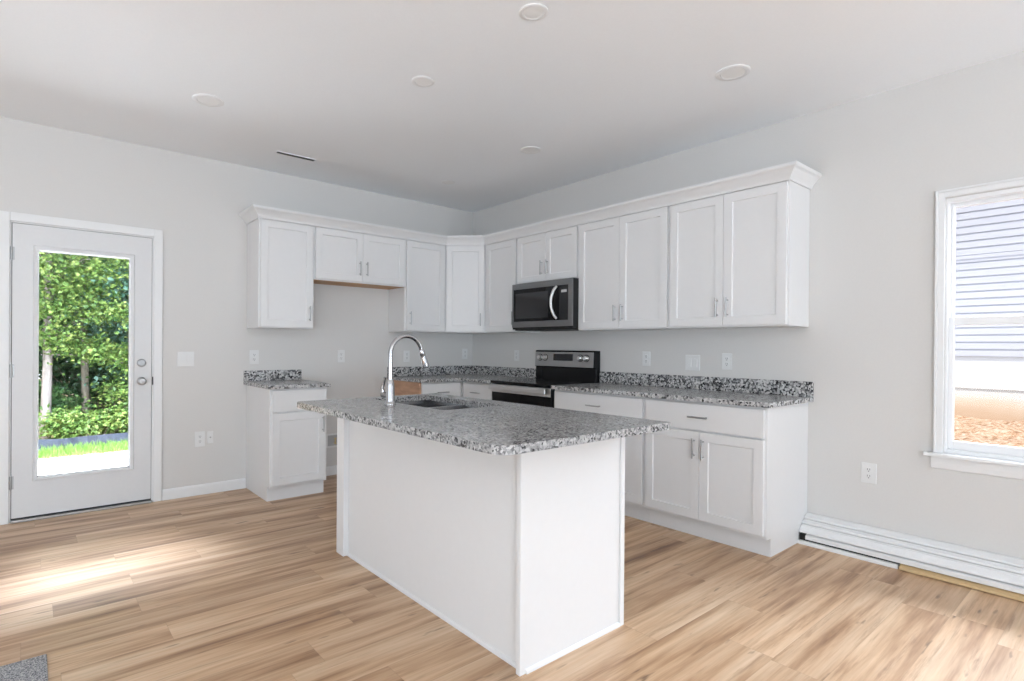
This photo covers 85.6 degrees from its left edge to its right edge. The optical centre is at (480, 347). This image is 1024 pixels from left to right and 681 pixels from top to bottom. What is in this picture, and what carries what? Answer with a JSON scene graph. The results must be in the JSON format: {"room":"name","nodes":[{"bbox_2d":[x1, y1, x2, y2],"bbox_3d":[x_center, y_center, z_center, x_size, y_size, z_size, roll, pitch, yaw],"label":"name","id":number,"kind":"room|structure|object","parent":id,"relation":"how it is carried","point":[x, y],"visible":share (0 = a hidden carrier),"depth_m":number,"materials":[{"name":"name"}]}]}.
{"room":"kitchen","nodes":[
{"label":"kitchen","id":0,"kind":"room"},
{"bbox_2d":[0,117,472,488],"bbox_3d":[-2.929,-0.181,4.063,7.500,2.745,0.150,0,0,-39],"label":"wall","id":1,"kind":"structure","parent":0,"point":[197,203],"depth_m":4.56,"materials":[{"name":"paint"}]},
{"bbox_2d":[9,221,153,523],"bbox_3d":[-2.892,0.163,4.044,0.858,2.058,0.211,0,0,-39],"label":"door","id":2,"kind":"structure","parent":1,"relation":"in","point":[32,497],"depth_m":3.95,"materials":[{"name":"white paint"}]},
{"bbox_2d":[0,210,162,524],"bbox_3d":[-2.865,0.136,4.010,0.968,2.113,0.017,0,0,-39],"label":"door frame","id":3,"kind":"structure","parent":1,"relation":"attached to","point":[6,217],"depth_m":3.81,"materials":[{"name":"white wood"}]},
{"bbox_2d":[177,352,193,365],"bbox_3d":[-2.362,0.088,4.424,0.122,0.118,0.012,0,0,-39],"label":"light switch","id":4,"kind":"object","parent":1,"relation":"attached to","point":[183,358],"visible":1,"depth_m":4.42,"materials":[{"name":"white plastic"}]},
{"bbox_2d":[195,431,204,446],"bbox_3d":[-2.285,0.740,4.494,0.076,0.124,0.009,0,0,-39],"label":"wall outlet","id":5,"kind":"object","parent":1,"relation":"attached to","point":[200,435],"visible":1,"depth_m":4.49,"materials":[{"name":"grey plastic"}]},
{"bbox_2d":[162,478,245,500],"bbox_3d":[-2.252,1.153,4.523,0.626,0.085,0.013,0,0,-39],"label":"baseboard","id":6,"kind":"structure","parent":1,"relation":"attached to","point":[207,488],"depth_m":4.51,"materials":[{"name":"white wood"}]},
{"bbox_2d":[207,431,212,442],"bbox_3d":[-2.224,0.733,4.542,0.046,0.100,0.014,0,0,-39],"label":"cable plate","id":7,"kind":"object","parent":1,"relation":"attached to","point":[209,433],"visible":1,"depth_m":4.54,"materials":[{"name":"white plastic"}]},
{"bbox_2d":[249,350,258,363],"bbox_3d":[-1.952,0.079,4.761,0.078,0.122,0.009,0,0,-39],"label":"wall outlet","id":8,"kind":"object","parent":1,"relation":"attached to","point":[253,354],"visible":1,"depth_m":4.76,"materials":[{"name":"grey plastic"}]},
{"bbox_2d":[243,370,301,380],"bbox_3d":[-1.824,0.239,4.859,0.499,0.089,0.020,0,0,-39],"label":"backsplash","id":9,"kind":"structure","parent":1,"relation":"attached to","point":[256,375],"depth_m":4.84,"materials":[{"name":"stone"}]},
{"bbox_2d":[247,218,313,329],"bbox_3d":[-1.705,-0.616,4.730,0.464,0.896,0.360,0,0,-39],"label":"upper cabinet","id":10,"kind":"object","parent":1,"relation":"attached to","point":[280,254],"visible":0.98,"depth_m":4.62,"materials":[{"name":"white wood"}]},
{"bbox_2d":[239,160,821,245],"bbox_3d":[0.229,-1.082,4.651,4.376,0.088,1.705,0,0,17],"label":"crown molding","id":11,"kind":"structure","parent":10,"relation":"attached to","point":[796,172],"depth_m":4.48,"materials":[{"name":"white wood"}]},
{"bbox_2d":[326,433,336,447],"bbox_3d":[-1.389,0.873,5.215,0.140,0.132,0.030,0,0,-39],"label":"outlet box","id":12,"kind":"object","parent":1,"relation":"attached to","point":[331,439],"visible":0.73,"depth_m":5.21,"materials":[{"name":"grey plastic"}]},
{"bbox_2d":[326,465,336,475],"bbox_3d":[-1.294,1.157,5.307,0.899,0.085,0.013,0,0,-39],"label":"baseboard","id":13,"kind":"structure","parent":1,"relation":"attached to","point":[330,470],"depth_m":5.21,"materials":[{"name":"white wood"}]},
{"bbox_2d":[337,350,344,361],"bbox_3d":[-1.332,0.077,5.269,0.074,0.118,0.009,0,0,-39],"label":"wall outlet","id":14,"kind":"object","parent":1,"relation":"attached to","point":[340,353],"visible":1,"depth_m":5.26,"materials":[{"name":"grey plastic"}]},
{"bbox_2d":[314,226,404,289],"bbox_3d":[-1.169,-0.826,5.166,0.914,0.470,0.360,0,0,-39],"label":"upper cabinet","id":15,"kind":"object","parent":1,"relation":"attached to","point":[341,257],"visible":0.92,"depth_m":5.03,"materials":[{"name":"white wood"}]},
{"bbox_2d":[403,350,409,361],"bbox_3d":[-0.768,0.084,5.729,0.074,0.118,0.009,0,0,-39],"label":"wall outlet","id":16,"kind":"object","parent":1,"relation":"attached to","point":[406,358],"visible":1,"depth_m":5.73,"materials":[{"name":"grey plastic"}]},
{"bbox_2d":[389,240,444,332],"bbox_3d":[-0.633,-0.611,5.607,0.474,0.896,0.360,0,0,-39],"label":"upper cabinet","id":17,"kind":"object","parent":1,"relation":"attached to","point":[419,306],"visible":0.93,"depth_m":5.49,"materials":[{"name":"white wood"}]},
{"bbox_2d":[387,365,471,375],"bbox_3d":[-0.525,0.242,5.922,1.078,0.094,0.020,0,0,-39],"label":"backsplash","id":18,"kind":"structure","parent":1,"relation":"attached to","point":[431,370],"depth_m":5.91,"materials":[{"name":"stone"}]},
{"bbox_2d":[462,349,467,358],"bbox_3d":[-0.178,0.065,6.212,0.074,0.118,0.009,0,0,-39],"label":"wall outlet","id":19,"kind":"object","parent":1,"relation":"attached to","point":[464,351],"visible":1,"depth_m":6.21,"materials":[{"name":"grey plastic"}]},
{"bbox_2d":[438,245,491,333],"bbox_3d":[-0.133,-0.608,5.852,0.608,0.896,0.612,0,0,-39],"label":"upper cabinet","id":20,"kind":"object","parent":1,"relation":"attached to","point":[465,265],"visible":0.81,"depth_m":5.63,"materials":[{"name":"white wood"}]},
{"bbox_2d":[0,0,1023,212],"bbox_3d":[-0.085,-1.583,0.595,7.500,0.120,9.100,0,0,-39],"label":"ceiling","id":21,"kind":"structure","parent":0,"point":[601,87],"depth_m":3.07,"materials":[{"name":"paint"}]},
{"bbox_2d":[192,94,223,106],"bbox_3d":[-1.696,-1.540,3.439,0.180,0.006,0.180,0,0,-39],"label":"recessed light","id":22,"kind":"object","parent":21,"relation":"in","point":[203,99],"visible":1,"depth_m":3.43,"materials":[{"name":"white plastic"}]},
{"bbox_2d":[275,151,315,161],"bbox_3d":[-1.487,-1.541,4.442,0.318,0.007,0.060,0,0,-39],"label":"ceiling vent","id":23,"kind":"object","parent":21,"relation":"in","point":[276,152],"visible":1,"depth_m":4.44,"materials":[{"name":"metal"}]},
{"bbox_2d":[412,76,434,86],"bbox_3d":[-0.331,-1.529,3.173,0.132,0.006,0.132,0,0,-39],"label":"recessed light","id":24,"kind":"object","parent":21,"relation":"in","point":[420,81],"visible":1,"depth_m":3.16,"materials":[{"name":"white plastic"}]},
{"bbox_2d":[520,146,540,153],"bbox_3d":[0.387,-1.527,4.267,0.160,0.006,0.160,0,0,-39],"label":"recessed light","id":25,"kind":"object","parent":21,"relation":"in","point":[529,149],"visible":1,"depth_m":4.26,"materials":[{"name":"white plastic"}]},
{"bbox_2d":[519,3,547,20],"bbox_3d":[0.239,-1.523,2.509,0.132,0.006,0.132,0,0,-39],"label":"recessed light","id":26,"kind":"object","parent":21,"relation":"in","point":[532,11],"visible":1,"depth_m":2.50,"materials":[{"name":"white plastic"}]},
{"bbox_2d":[715,64,750,80],"bbox_3d":[1.390,-1.516,3.046,0.180,0.006,0.180,0,0,-39],"label":"recessed light","id":27,"kind":"object","parent":21,"relation":"in","point":[732,72],"visible":1,"depth_m":3.04,"materials":[{"name":"white plastic"}]},
{"bbox_2d":[0,475,1023,680],"bbox_3d":[-0.105,1.262,0.604,7.500,0.080,9.100,0,0,-39],"label":"floor","id":28,"kind":"structure","parent":0,"point":[232,585],"depth_m":2.53,"materials":[{"name":"brown wood"}]},
{"bbox_2d":[0,654,47,680],"bbox_3d":[-1.744,1.203,1.504,0.903,0.009,0.970,0,0,-39],"label":"floor mat","id":29,"kind":"object","parent":28,"relation":"on","point":[35,668],"visible":1,"depth_m":2.05,"materials":[{"name":"grey carpet"}]},
{"bbox_2d":[246,385,326,501],"bbox_3d":[-1.623,0.758,4.625,0.464,0.883,0.645,0,0,-39],"label":"base cabinet","id":30,"kind":"object","parent":28,"relation":"on","point":[286,443],"visible":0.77,"depth_m":4.42,"materials":[{"name":"white wood"}]},
{"bbox_2d":[243,370,330,388],"bbox_3d":[-1.627,0.256,4.622,0.503,0.119,0.637,0,0,-39],"label":"countertop","id":31,"kind":"structure","parent":30,"relation":"on","point":[266,379],"depth_m":4.72,"materials":[{"name":"stone"}]},
{"bbox_2d":[393,380,460,395],"bbox_3d":[-0.555,0.763,5.498,0.477,0.883,0.645,0,0,-39],"label":"base cabinet","id":32,"kind":"object","parent":28,"relation":"on","point":[401,387],"visible":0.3,"depth_m":5.29,"materials":[{"name":"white wood"}]},
{"bbox_2d":[461,381,463,395],"bbox_3d":[-0.145,0.709,5.843,0.591,0.771,0.590,0,0,-39],"label":"cabinet filler","id":33,"kind":"object","parent":28,"relation":"on","point":[462,382],"visible":0.07,"depth_m":5.43,"materials":[{"name":"white wood"}]},
{"bbox_2d":[387,365,535,383],"bbox_3d":[-0.185,0.261,5.521,1.102,0.124,1.072,0,0,-39],"label":"countertop","id":34,"kind":"structure","parent":33,"relation":"on","point":[469,373],"depth_m":5.72,"materials":[{"name":"stone"}]},
{"bbox_2d":[463,381,491,399],"bbox_3d":[0.176,0.768,5.427,0.631,0.883,0.460,0,0,-39],"label":"base cabinet","id":35,"kind":"object","parent":28,"relation":"on","point":[470,389],"visible":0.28,"depth_m":5.24,"materials":[{"name":"white wood"}]},
{"bbox_2d":[336,417,624,675],"bbox_3d":[-0.096,0.777,2.866,0.657,0.877,1.588,0,0,-39],"label":"kitchen island","id":36,"kind":"object","parent":28,"relation":"on","point":[522,554],"visible":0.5,"depth_m":2.33,"materials":[{"name":"white wood"}]},
{"bbox_2d":[297,393,669,454],"bbox_3d":[-0.117,0.323,2.725,0.965,0.031,1.756,0,0,-39],"label":"island countertop","id":37,"kind":"structure","parent":36,"relation":"on","point":[494,427],"depth_m":2.33,"materials":[{"name":"stone"}]},
{"bbox_2d":[380,334,428,404],"bbox_3d":[-0.418,0.113,3.072,0.279,0.384,0.104,0,0,-39],"label":"faucet","id":38,"kind":"object","parent":37,"relation":"on","point":[389,394],"visible":1,"depth_m":2.98,"materials":[{"name":"silver metal"}]},
{"bbox_2d":[396,400,476,409],"bbox_3d":[-0.263,0.433,3.145,0.443,0.192,0.785,0,0,-39],"label":"sink","id":39,"kind":"object","parent":37,"relation":"in","point":[422,403],"visible":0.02,"depth_m":3.45,"materials":[{"name":"metal"}]},
{"bbox_2d":[488,350,599,407],"bbox_3d":[0.555,0.598,4.948,0.675,1.152,0.748,0,0,-39],"label":"range","id":40,"kind":"object","parent":28,"relation":"on","point":[553,367],"visible":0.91,"depth_m":4.93,"materials":[{"name":"black metal"}]},
{"bbox_2d":[490,378,599,387],"bbox_3d":[0.570,0.309,4.958,0.638,0.024,0.748,0,0,-39],"label":"cooktop","id":41,"kind":"object","parent":40,"relation":"in","point":[531,382],"depth_m":4.88,"materials":[{"name":"black glass"}]},
{"bbox_2d":[554,389,648,521],"bbox_3d":[1.071,0.778,4.332,0.631,0.883,0.853,0,0,-39],"label":"base cabinet","id":42,"kind":"object","parent":28,"relation":"on","point":[619,405],"visible":0.36,"depth_m":3.94,"materials":[{"name":"white wood"}]},
{"bbox_2d":[551,371,813,407],"bbox_3d":[1.353,0.274,4.008,0.637,0.128,1.706,0,0,-39],"label":"countertop","id":43,"kind":"structure","parent":42,"relation":"on","point":[762,393],"depth_m":3.90,"materials":[{"name":"stone"}]},
{"bbox_2d":[645,397,807,556],"bbox_3d":[1.607,0.784,3.688,0.645,0.883,0.820,0,0,-39],"label":"base cabinet","id":44,"kind":"object","parent":28,"relation":"on","point":[736,476],"visible":0.79,"depth_m":3.43,"materials":[{"name":"white wood"}]},
{"bbox_2d":[797,539,899,568],"bbox_3d":[2.202,1.220,3.313,0.118,0.022,0.518,0,0,-39],"label":"trim board","id":45,"kind":"object","parent":28,"relation":"on","point":[803,542],"visible":0.47,"depth_m":3.26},
{"bbox_2d":[899,564,1023,601],"bbox_3d":[3.173,1.226,2.103,0.108,0.029,2.570,0,0,-39],"label":"wood strip","id":46,"kind":"object","parent":28,"relation":"on","point":[985,588],"visible":0.74,"depth_m":2.86,"materials":[{"name":"brown wood"}]},
{"bbox_2d":[800,532,1023,594],"bbox_3d":[3.035,1.197,2.326,0.134,0.040,3.090,0,0,-39],"label":"trim board","id":47,"kind":"object","parent":46,"relation":"on","point":[938,569],"depth_m":3.04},
{"bbox_2d":[799,523,1023,586],"bbox_3d":[3.038,1.150,2.330,0.128,0.043,3.094,0,0,-39],"label":"trim board","id":48,"kind":"object","parent":47,"relation":"on","point":[930,558],"visible":0.88,"depth_m":3.03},
{"bbox_2d":[802,519,1023,574],"bbox_3d":[3.056,1.115,2.345,0.082,0.022,3.094,0,0,-39],"label":"trim board","id":49,"kind":"object","parent":48,"relation":"on","point":[972,559],"visible":0.82,"depth_m":3.06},
{"bbox_2d":[804,513,1023,567],"bbox_3d":[3.071,1.087,2.357,0.056,0.027,3.095,0,0,-39],"label":"trim board","id":50,"kind":"object","parent":49,"relation":"on","point":[991,556],"visible":1,"depth_m":3.09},
{"bbox_2d":[472,51,1023,558],"bbox_3d":[2.797,-0.137,2.868,0.150,2.745,8.950,0,0,-39],"label":"wall","id":51,"kind":"structure","parent":0,"point":[866,348],"depth_m":3.33,"materials":[{"name":"paint"}]},
{"bbox_2d":[472,365,535,377],"bbox_3d":[0.234,0.248,5.863,0.020,0.094,1.072,0,0,-39],"label":"backsplash","id":52,"kind":"structure","parent":51,"relation":"attached to","point":[485,370],"depth_m":5.82,"materials":[{"name":"stone"}]},
{"bbox_2d":[486,238,539,332],"bbox_3d":[0.301,-0.604,5.517,0.360,0.896,0.462,0,0,-39],"label":"upper cabinet","id":53,"kind":"object","parent":51,"relation":"attached to","point":[501,257],"visible":0.63,"depth_m":5.43,"materials":[{"name":"white wood"}]},
{"bbox_2d":[514,350,518,360],"bbox_3d":[0.370,0.077,5.708,0.009,0.112,0.070,0,0,-39],"label":"wall outlet","id":54,"kind":"object","parent":51,"relation":"attached to","point":[516,352],"visible":1,"depth_m":5.70,"materials":[{"name":"grey plastic"}]},
{"bbox_2d":[517,225,578,283],"bbox_3d":[0.689,-0.821,5.045,0.360,0.454,0.755,0,0,-39],"label":"upper cabinet","id":55,"kind":"object","parent":51,"relation":"attached to","point":[551,255],"visible":0.79,"depth_m":4.91,"materials":[{"name":"white wood"}]},
{"bbox_2d":[512,278,581,331],"bbox_3d":[0.661,-0.374,4.998,0.452,0.430,0.746,0,0,-39],"label":"microwave","id":56,"kind":"object","parent":55,"relation":"attached to","point":[551,305],"visible":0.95,"depth_m":4.84,"materials":[{"name":"black"}]},
{"bbox_2d":[578,206,682,330],"bbox_3d":[1.198,-0.594,4.421,0.360,0.896,0.856,0,0,-39],"label":"upper cabinet","id":57,"kind":"object","parent":51,"relation":"attached to","point":[624,261],"visible":0.94,"depth_m":4.29,"materials":[{"name":"white wood"}]},
{"bbox_2d":[642,352,649,365],"bbox_3d":[1.351,0.088,4.508,0.009,0.116,0.074,0,0,-39],"label":"wall outlet","id":58,"kind":"object","parent":51,"relation":"attached to","point":[646,355],"visible":1,"depth_m":4.51,"materials":[{"name":"grey plastic"}]},
{"bbox_2d":[685,355,699,370],"bbox_3d":[1.607,0.112,4.193,0.012,0.118,0.118,0,0,-39],"label":"light switch","id":59,"kind":"object","parent":51,"relation":"attached to","point":[692,362],"visible":1,"depth_m":4.19,"materials":[{"name":"white plastic"}]},
{"bbox_2d":[600,371,813,396],"bbox_3d":[1.592,0.261,4.203,0.020,0.098,1.706,0,0,-39],"label":"backsplash","id":60,"kind":"structure","parent":51,"relation":"attached to","point":[760,386],"depth_m":4.04,"materials":[{"name":"stone"}]},
{"bbox_2d":[722,353,731,369],"bbox_3d":[1.777,0.098,3.987,0.009,0.118,0.074,0,0,-39],"label":"wall outlet","id":61,"kind":"object","parent":51,"relation":"attached to","point":[726,357],"visible":1,"depth_m":3.98,"materials":[{"name":"grey plastic"}]},
{"bbox_2d":[669,180,809,328],"bbox_3d":[1.727,-0.588,3.774,0.360,0.896,0.815,0,0,-39],"label":"upper cabinet","id":62,"kind":"object","parent":51,"relation":"attached to","point":[739,259],"visible":1,"depth_m":3.60,"materials":[{"name":"white wood"}]},
{"bbox_2d":[861,462,876,483],"bbox_3d":[2.326,0.749,3.312,0.009,0.122,0.080,0,0,-39],"label":"wall outlet","id":63,"kind":"object","parent":51,"relation":"attached to","point":[868,470],"visible":1,"depth_m":3.31,"materials":[{"name":"grey plastic"}]},
{"bbox_2d":[865,467,871,472],"bbox_3d":[2.324,0.730,3.310,0.003,0.034,0.034,0,0,-39],"label":"receptacle","id":64,"kind":"object","parent":63,"relation":"attached to","point":[867,469],"depth_m":3.31,"materials":[{"name":"grey plastic"}]},
{"bbox_2d":[865,473,871,478],"bbox_3d":[2.324,0.769,3.310,0.003,0.034,0.034,0,0,-39],"label":"receptacle","id":65,"kind":"object","parent":63,"relation":"attached to","point":[867,475],"depth_m":3.31,"materials":[{"name":"grey plastic"}]},
{"bbox_2d":[923,451,1023,467],"bbox_3d":[2.819,0.592,2.722,0.095,0.020,1.005,0,0,-39],"label":"window sill","id":66,"kind":"structure","parent":51,"relation":"attached to","point":[926,453],"depth_m":2.92,"materials":[{"name":"white wood"}]},
{"bbox_2d":[931,456,1023,479],"bbox_3d":[2.811,0.637,2.716,0.016,0.069,0.945,0,0,-39],"label":"apron","id":67,"kind":"object","parent":51,"relation":"attached to","point":[1011,472],"visible":0.83,"depth_m":2.92,"materials":[{"name":"white wood"}]},
{"bbox_2d":[933,177,1023,452],"bbox_3d":[2.814,-0.142,2.711,0.022,1.447,0.924,0,0,-39],"label":"window frame","id":68,"kind":"structure","parent":51,"relation":"attached to","point":[940,202],"depth_m":3.05,"materials":[{"name":"white wood"}]},
{"bbox_2d":[944,187,1023,461],"bbox_3d":[2.880,-0.121,2.766,0.110,1.405,0.845,0,0,-39],"label":"window","id":69,"kind":"structure","parent":51,"relation":"in","point":[1011,453],"depth_m":3.05,"materials":[{"name":"white plastic"}]},
{"label":"outside","id":70,"kind":"structure","parent":0,"visible":0},
{"bbox_2d":[954,415,1023,447],"bbox_3d":[6.083,1.255,3.857,6.180,0.659,11.400,0,0,-39],"label":"ground","id":71,"kind":"structure","parent":70,"point":[966,429],"depth_m":6.86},
{"bbox_2d":[954,198,1023,420],"bbox_3d":[10.254,-2.194,6.786,5.000,7.343,12.300,0,0,-39],"label":"house","id":72,"kind":"structure","parent":71,"relation":"on","point":[989,246],"depth_m":7.59,"materials":[{"name":"plastic"}]},
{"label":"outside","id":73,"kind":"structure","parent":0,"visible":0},
{"bbox_2d":[51,381,125,456],"bbox_3d":[-12.365,1.660,15.747,25.000,0.380,29.840,0,0,-39],"label":"ground","id":74,"kind":"structure","parent":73,"point":[61,381],"depth_m":10.40,"materials":[{"name":"grass"}]},
{"bbox_2d":[39,255,94,394],"bbox_3d":[-9.820,-2.046,10.153,5.927,7.502,4.512,0,0,-39],"label":"tree","id":75,"kind":"object","parent":74,"relation":"on","point":[40,364],"visible":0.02,"depth_m":11.06,"materials":[{"name":"green plant"}]},
{"bbox_2d":[38,383,97,423],"bbox_3d":[-8.575,1.254,10.746,1.918,1.181,1.427,0,0,-39],"label":"shrub","id":76,"kind":"object","parent":74,"relation":"on","point":[56,393],"visible":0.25,"depth_m":10.85,"materials":[{"name":"green plant"}]},
{"bbox_2d":[38,450,127,475],"bbox_3d":[-3.984,1.663,6.291,12.000,0.250,4.590,0,0,-39],"label":"patio","id":77,"kind":"structure","parent":74,"relation":"on","point":[110,459],"depth_m":7.33,"materials":[{"name":"concrete"}]},
{"bbox_2d":[38,402,127,438],"bbox_3d":[-7.042,1.366,10.056,1.882,0.820,1.613,0,0,-32],"label":"shrub","id":78,"kind":"object","parent":74,"relation":"on","point":[79,423],"visible":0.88,"depth_m":9.76,"materials":[{"name":"green plant"}]},
{"bbox_2d":[38,438,127,460],"bbox_3d":[-5.904,1.541,8.638,6.490,0.272,1.828,0,0,-39],"label":"grass","id":79,"kind":"structure","parent":74,"relation":"on","point":[47,453],"depth_m":8.30,"materials":[{"name":"green plant"}]},
{"bbox_2d":[38,432,127,450],"bbox_3d":[-6.526,1.590,9.399,12.000,0.240,0.158,0,0,-39],"label":"fence","id":80,"kind":"object","parent":74,"relation":"on","point":[119,436],"visible":0.08,"depth_m":9.30,"materials":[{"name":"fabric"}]},
{"bbox_2d":[38,252,128,438],"bbox_3d":[-7.177,-2.025,10.190,3.542,7.506,2.307,0,0,-39],"label":"tree","id":81,"kind":"object","parent":74,"relation":"on","point":[49,343],"visible":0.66,"depth_m":9.98,"materials":[{"name":"green plant"}]},
{"bbox_2d":[39,348,127,413],"bbox_3d":[-8.488,0.776,12.179,2.677,1.886,1.569,0,0,-39],"label":"shrub","id":82,"kind":"object","parent":74,"relation":"on","point":[59,369],"visible":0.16,"depth_m":11.80,"materials":[{"name":"green plant"}]},
{"bbox_2d":[39,259,128,411],"bbox_3d":[-8.636,-2.596,13.905,7.394,9.406,5.055,0,0,-33],"label":"tree","id":83,"kind":"object","parent":74,"relation":"on","point":[59,378],"visible":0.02,"depth_m":12.47,"materials":[{"name":"green plant"}]},
{"bbox_2d":[39,254,128,416],"bbox_3d":[-7.899,-1.535,11.223,3.796,6.502,4.846,1,0,30],"label":"tree","id":84,"kind":"object","parent":74,"relation":"on","point":[84,368],"visible":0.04,"depth_m":11.20,"materials":[{"name":"green plant"}]},
{"bbox_2d":[39,256,128,412],"bbox_3d":[-9.669,-2.687,12.851,5.309,9.233,6.334,0,0,16],"label":"tree","id":85,"kind":"object","parent":74,"relation":"on","point":[41,321],"visible":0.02,"depth_m":12.05,"materials":[{"name":"green plant"}]},
{"bbox_2d":[43,255,128,388],"bbox_3d":[-7.116,-1.278,11.317,3.043,6.004,2.733,0,0,-39],"label":"tree","id":86,"kind":"object","parent":74,"relation":"on","point":[110,279],"visible":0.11,"depth_m":10.85,"materials":[{"name":"green plant"}]},
{"bbox_2d":[84,373,127,433],"bbox_3d":[-6.537,1.058,10.619,1.801,1.357,1.846,0,0,-39],"label":"shrub","id":87,"kind":"object","parent":74,"relation":"on","point":[121,384],"visible":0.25,"depth_m":10.25,"materials":[{"name":"green plant"}]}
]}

